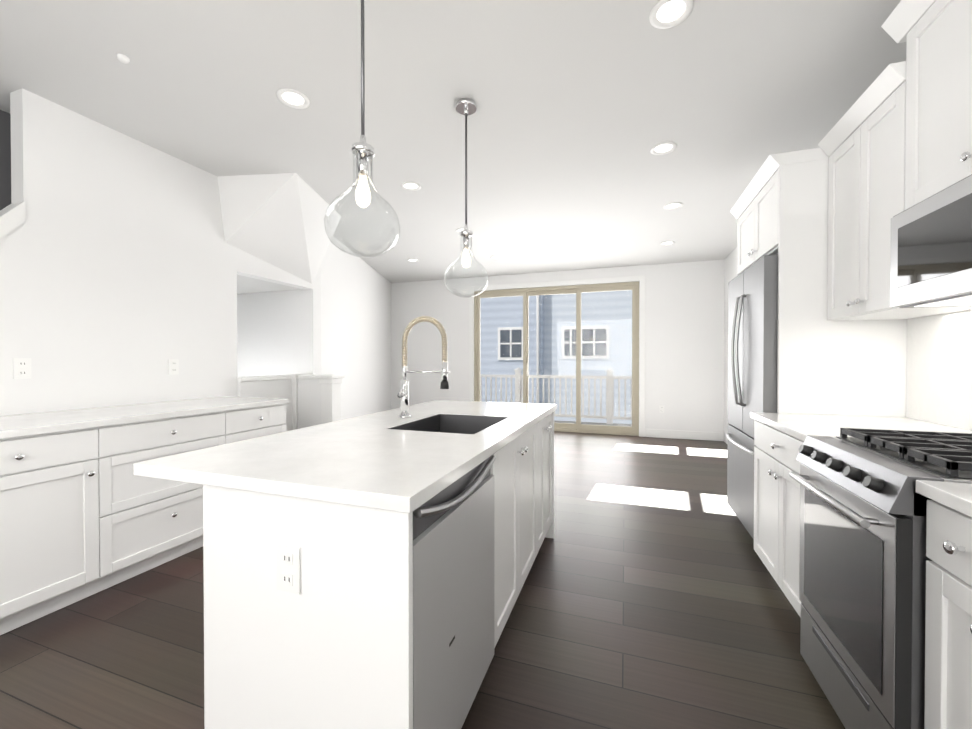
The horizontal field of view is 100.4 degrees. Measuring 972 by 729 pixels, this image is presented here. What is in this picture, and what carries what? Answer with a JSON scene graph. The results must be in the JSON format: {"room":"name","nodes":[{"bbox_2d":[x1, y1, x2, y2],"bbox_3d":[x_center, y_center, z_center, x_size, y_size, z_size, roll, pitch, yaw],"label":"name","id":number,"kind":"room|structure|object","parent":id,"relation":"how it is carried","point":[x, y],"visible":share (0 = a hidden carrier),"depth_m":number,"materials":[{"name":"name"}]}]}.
{"room":"kitchen","nodes":[
{"label":"kitchen","id":0,"kind":"room"},
{"bbox_2d":[0,110,10,209],"bbox_3d":[-3.606,-0.162,0.783,0.120,2.750,4.196,0,1,19],"label":"wall","id":1,"kind":"structure","parent":0,"point":[5,159],"depth_m":2.48,"materials":[{"name":"paint"}]},
{"bbox_2d":[0,88,390,419],"bbox_3d":[-2.931,-0.186,3.355,1.344,2.750,9.500,0,1,19],"label":"wall","id":2,"kind":"structure","parent":0,"point":[127,271],"depth_m":2.84,"materials":[{"name":"paint"}]},
{"bbox_2d":[13,358,31,378],"bbox_3d":[-2.602,0.022,2.273,0.009,0.116,0.072,0,1,19],"label":"outlet","id":3,"kind":"object","parent":2,"relation":"attached to","point":[21,368],"visible":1,"depth_m":2.27,"materials":[{"name":"white plastic"}]},
{"bbox_2d":[168,359,178,374],"bbox_3d":[-2.341,0.018,3.036,0.009,0.116,0.072,0,1,19],"label":"outlet","id":4,"kind":"object","parent":2,"relation":"attached to","point":[173,366],"visible":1,"depth_m":3.03,"materials":[{"name":"white plastic"}]},
{"bbox_2d":[217,173,340,283],"bbox_3d":[-1.738,-1.215,3.778,0.681,0.720,1.111,0,1,19],"label":"stair underside","id":5,"kind":"structure","parent":0,"point":[277,220],"depth_m":3.55,"materials":[{"name":"paint"}]},
{"bbox_2d":[237,374,344,430],"bbox_3d":[-1.833,0.644,3.907,0.648,1.080,0.913,0,1,19],"label":"wall","id":6,"kind":"structure","parent":0,"point":[315,399],"depth_m":4.01,"materials":[{"name":"paint"}]},
{"bbox_2d":[0,431,844,728],"bbox_3d":[-0.763,1.256,2.624,6.370,0.120,9.900,0,1,19],"label":"floor","id":7,"kind":"structure","parent":0,"point":[652,595],"depth_m":1.81,"materials":[{"name":"brown wood"}]},
{"bbox_2d":[0,428,103,634],"bbox_3d":[-2.390,0.759,1.862,0.676,0.883,0.650,0,1,19],"label":"base cabinet","id":8,"kind":"object","parent":7,"relation":"on","point":[85,512],"depth_m":1.89,"materials":[{"name":"white paint"}]},
{"bbox_2d":[0,396,289,439],"bbox_3d":[-2.271,0.296,2.175,0.696,0.033,2.407,0,1,19],"label":"countertop","id":9,"kind":"structure","parent":8,"relation":"on","point":[32,424],"depth_m":2.28,"materials":[{"name":"white stone"}]},
{"bbox_2d":[104,412,227,589],"bbox_3d":[-2.182,0.754,2.467,0.676,0.883,0.750,0,1,19],"label":"base cabinet","id":10,"kind":"object","parent":7,"relation":"on","point":[149,523],"depth_m":2.29,"materials":[{"name":"white paint"}]},
{"bbox_2d":[228,404,285,443],"bbox_3d":[-1.977,0.748,3.066,0.676,0.883,0.515,0,1,19],"label":"base cabinet","id":11,"kind":"object","parent":7,"relation":"on","point":[245,423],"depth_m":2.93,"materials":[{"name":"white paint"}]},
{"bbox_2d":[203,408,556,728],"bbox_3d":[-0.147,0.758,1.953,0.667,0.883,1.980,0,1,19],"label":"kitchen island","id":12,"kind":"object","parent":7,"relation":"on","point":[337,653],"depth_m":1.03,"materials":[{"name":"white paint"}]},
{"bbox_2d":[276,543,300,594],"bbox_3d":[-0.498,0.514,1.018,0.072,0.116,0.009,0,1,19],"label":"outlet","id":13,"kind":"object","parent":12,"relation":"attached to","point":[288,557],"visible":1,"depth_m":1.01,"materials":[{"name":"white plastic"}]},
{"bbox_2d":[133,400,556,515],"bbox_3d":[-0.271,0.299,1.991,0.915,0.035,2.020,0,1,19],"label":"island countertop","id":14,"kind":"structure","parent":12,"relation":"on","point":[360,461],"depth_m":1.23,"materials":[{"name":"white stone"}]},
{"bbox_2d":[397,316,449,417],"bbox_3d":[-0.326,0.015,2.071,0.289,0.531,0.100,0,1,19],"label":"faucet","id":15,"kind":"object","parent":14,"relation":"on","point":[403,394],"visible":1,"depth_m":2.09,"materials":[{"name":"silver metal"}]},
{"bbox_2d":[389,412,508,431],"bbox_3d":[-0.157,0.417,1.979,0.418,0.266,0.548,0,1,19],"label":"sink","id":16,"kind":"object","parent":14,"relation":"in","point":[440,421],"depth_m":2.23,"materials":[{"name":"grey metal"}]},
{"bbox_2d":[413,455,495,728],"bbox_3d":[-0.353,0.767,1.329,0.624,0.875,0.615,0,1,19],"label":"dishwasher","id":17,"kind":"object","parent":12,"relation":"in","point":[453,589],"visible":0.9,"depth_m":1.16,"materials":[{"name":"silver metal"}]},
{"bbox_2d":[726,254,777,538],"bbox_3d":[2.044,0.268,2.708,0.693,1.849,0.880,0,1,19],"label":"refrigerator","id":18,"kind":"object","parent":7,"relation":"on","point":[752,329],"visible":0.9,"depth_m":2.67,"materials":[{"name":"silver metal"}]},
{"bbox_2d":[730,148,906,416],"bbox_3d":[2.086,-0.011,2.691,0.625,2.408,0.942,0,1,19],"label":"surround","id":19,"kind":"object","parent":7,"relation":"on","point":[825,366],"visible":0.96,"depth_m":2.28,"materials":[{"name":"white paint"}]},
{"bbox_2d":[750,412,971,617],"bbox_3d":[1.751,0.742,1.882,0.728,0.918,0.813,0,1,19],"label":"base cabinet","id":20,"kind":"object","parent":7,"relation":"on","point":[779,439],"visible":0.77,"depth_m":1.97,"materials":[{"name":"white paint"}]},
{"bbox_2d":[789,428,971,728],"bbox_3d":[1.478,0.725,1.220,0.793,0.961,0.604,0,1,19],"label":"range","id":21,"kind":"object","parent":7,"relation":"on","point":[862,564],"visible":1,"depth_m":1.19,"materials":[{"name":"silver metal"}]},
{"bbox_2d":[924,500,971,728],"bbox_3d":[1.384,0.770,0.764,0.696,0.883,0.307,0,1,19],"label":"base cabinet","id":22,"kind":"object","parent":7,"relation":"on","point":[948,659],"depth_m":0.95,"materials":[{"name":"white paint"}]},
{"bbox_2d":[916,480,971,519],"bbox_3d":[1.139,0.316,0.078,0.716,0.033,1.758,0,1,19],"label":"countertop","id":23,"kind":"structure","parent":22,"relation":"on","point":[957,497],"depth_m":0.94,"materials":[{"name":"white stone"}]},
{"bbox_2d":[0,0,906,282],"bbox_3d":[-0.763,-1.614,2.597,6.370,0.120,9.900,0,1,19],"label":"ceiling","id":24,"kind":"structure","parent":0,"point":[584,108],"depth_m":2.37,"materials":[{"name":"paint"}]},
{"bbox_2d":[116,54,129,63],"bbox_3d":[-1.829,-1.538,2.041,0.050,0.022,0.050,0,1,19],"label":"smoke detector","id":25,"kind":"object","parent":24,"relation":"attached to","point":[122,58],"visible":0.98,"depth_m":2.03,"materials":[{"name":"white paint"}]},
{"bbox_2d":[276,88,309,108],"bbox_3d":[-1.124,-1.547,2.362,0.176,0.008,0.176,0,1,19],"label":"recessed light","id":26,"kind":"object","parent":24,"relation":"in","point":[293,98],"visible":1,"depth_m":2.36,"materials":[{"name":"white paint"}]},
{"bbox_2d":[324,0,399,257],"bbox_3d":[-0.447,-0.968,1.469,0.266,1.149,0.266,0,1,19],"label":"pendant light","id":27,"kind":"object","parent":24,"relation":"hanging from","point":[362,151],"visible":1,"depth_m":1.46,"materials":[{"name":"clear glass"}]},
{"bbox_2d":[401,182,420,190],"bbox_3d":[-0.655,-1.558,3.544,0.176,0.008,0.176,0,1,19],"label":"recessed light","id":28,"kind":"object","parent":24,"relation":"in","point":[412,186],"visible":1,"depth_m":3.54,"materials":[{"name":"white paint"}]},
{"bbox_2d":[407,259,418,261],"bbox_3d":[-1.111,-1.582,6.154,0.176,0.008,0.176,0,1,19],"label":"recessed light","id":29,"kind":"object","parent":24,"relation":"in","point":[413,260],"visible":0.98,"depth_m":6.16,"materials":[{"name":"white paint"}]},
{"bbox_2d":[444,98,487,297],"bbox_3d":[-0.119,-0.977,2.424,0.266,1.149,0.266,0,1,19],"label":"pendant light","id":30,"kind":"object","parent":24,"relation":"hanging from","point":[466,107],"visible":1,"depth_m":2.41,"materials":[{"name":"clear glass"}]},
{"bbox_2d":[650,141,676,154],"bbox_3d":[1.275,-1.552,2.913,0.176,0.008,0.176,0,1,19],"label":"recessed light","id":31,"kind":"object","parent":24,"relation":"in","point":[661,148],"visible":1,"depth_m":2.91,"materials":[{"name":"white paint"}]},
{"bbox_2d":[660,241,674,244],"bbox_3d":[2.356,-1.574,5.259,0.176,0.008,0.176,0,1,19],"label":"recessed light","id":32,"kind":"object","parent":24,"relation":"in","point":[667,242],"visible":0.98,"depth_m":5.26,"materials":[{"name":"white paint"}]},
{"bbox_2d":[649,0,692,28],"bbox_3d":[0.809,-1.542,1.772,0.176,0.008,0.176,0,1,19],"label":"recessed light","id":33,"kind":"object","parent":24,"relation":"in","point":[664,14],"visible":1,"depth_m":1.78,"materials":[{"name":"white paint"}]},
{"bbox_2d":[664,202,682,209],"bbox_3d":[1.848,-1.562,3.995,0.176,0.008,0.176,0,1,19],"label":"recessed light","id":34,"kind":"object","parent":24,"relation":"in","point":[674,205],"visible":1,"depth_m":3.99,"materials":[{"name":"white paint"}]},
{"bbox_2d":[391,260,723,432],"bbox_3d":[0.805,-0.221,7.173,6.370,2.750,0.150,0,1,19],"label":"wall","id":35,"kind":"structure","parent":0,"point":[684,344],"depth_m":6.45,"materials":[{"name":"paint"}]},
{"bbox_2d":[474,282,638,435],"bbox_3d":[1.143,-0.095,7.053,2.846,2.496,0.120,0,1,19],"label":"door","id":36,"kind":"structure","parent":35,"relation":"in","point":[578,426],"depth_m":6.89,"materials":[{"name":"glass"}]},
{"bbox_2d":[469,275,644,436],"bbox_3d":[1.117,-0.137,6.976,3.020,2.585,0.019,0,1,19],"label":"door frame","id":37,"kind":"structure","parent":35,"relation":"attached to","point":[641,279],"depth_m":6.70,"materials":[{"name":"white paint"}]},
{"bbox_2d":[659,406,663,412],"bbox_3d":[2.786,0.710,6.416,0.072,0.116,0.009,0,1,19],"label":"outlet","id":38,"kind":"object","parent":35,"relation":"attached to","point":[661,409],"visible":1,"depth_m":6.42,"materials":[{"name":"white plastic"}]},
{"bbox_2d":[645,429,723,440],"bbox_3d":[0.886,1.090,7.069,5.739,0.130,0.015,0,1,19],"label":"baseboard","id":39,"kind":"structure","parent":35,"relation":"attached to","point":[692,435],"depth_m":6.30,"materials":[{"name":"white paint"}]},
{"bbox_2d":[724,247,971,443],"bbox_3d":[2.099,-0.169,1.522,0.150,2.750,9.700,0,1,19],"label":"wall","id":40,"kind":"structure","parent":0,"point":[730,266],"depth_m":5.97,"materials":[{"name":"paint"}]},
{"bbox_2d":[818,61,971,320],"bbox_3d":[1.932,-0.730,1.890,0.400,0.985,0.651,0,1,19],"label":"upper cabinet","id":41,"kind":"object","parent":40,"relation":"attached to","point":[862,144],"visible":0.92,"depth_m":1.89,"materials":[{"name":"white paint"}]},
{"bbox_2d":[897,0,971,209],"bbox_3d":[1.724,-1.007,1.204,0.351,0.800,0.771,0,1,19],"label":"upper cabinet","id":42,"kind":"object","parent":40,"relation":"attached to","point":[936,35],"depth_m":1.47,"materials":[{"name":"white paint"}]},
{"bbox_2d":[890,174,971,307],"bbox_3d":[1.668,-0.406,1.229,0.456,0.371,0.762,0,1,19],"label":"microwave","id":43,"kind":"object","parent":42,"relation":"attached to","point":[931,253],"visible":1,"depth_m":1.41,"materials":[{"name":"silver metal"}]},
{"bbox_2d":[906,310,971,429],"bbox_3d":[1.710,0.034,0.635,0.008,0.518,3.186,0,1,19],"label":"backsplash","id":44,"kind":"structure","parent":40,"relation":"attached to","point":[939,369],"depth_m":1.91,"materials":[{"name":"white tile"}]},
{"label":"outside","id":45,"kind":"structure","parent":0,"visible":0},
{"bbox_2d":[554,421,631,426],"bbox_3d":[1.395,1.233,7.782,6.800,0.110,1.340,0,1,19],"label":"deck","id":46,"kind":"object","parent":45,"point":[614,424],"depth_m":8.07,"materials":[{"name":"grey wood"}]},
{"bbox_2d":[480,367,631,424],"bbox_3d":[1.564,0.618,8.300,5.730,1.109,0.150,0,1,19],"label":"deck railing","id":47,"kind":"object","parent":46,"relation":"on","point":[610,416],"depth_m":8.24,"materials":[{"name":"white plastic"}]},
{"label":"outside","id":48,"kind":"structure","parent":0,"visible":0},
{"bbox_2d":[480,290,631,423],"bbox_3d":[6.024,-1.842,17.536,28.000,12.200,8.630,0,1,19],"label":"neighbor house","id":49,"kind":"structure","parent":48,"point":[561,331],"depth_m":14.64,"materials":[{"name":"blue"}]}
]}

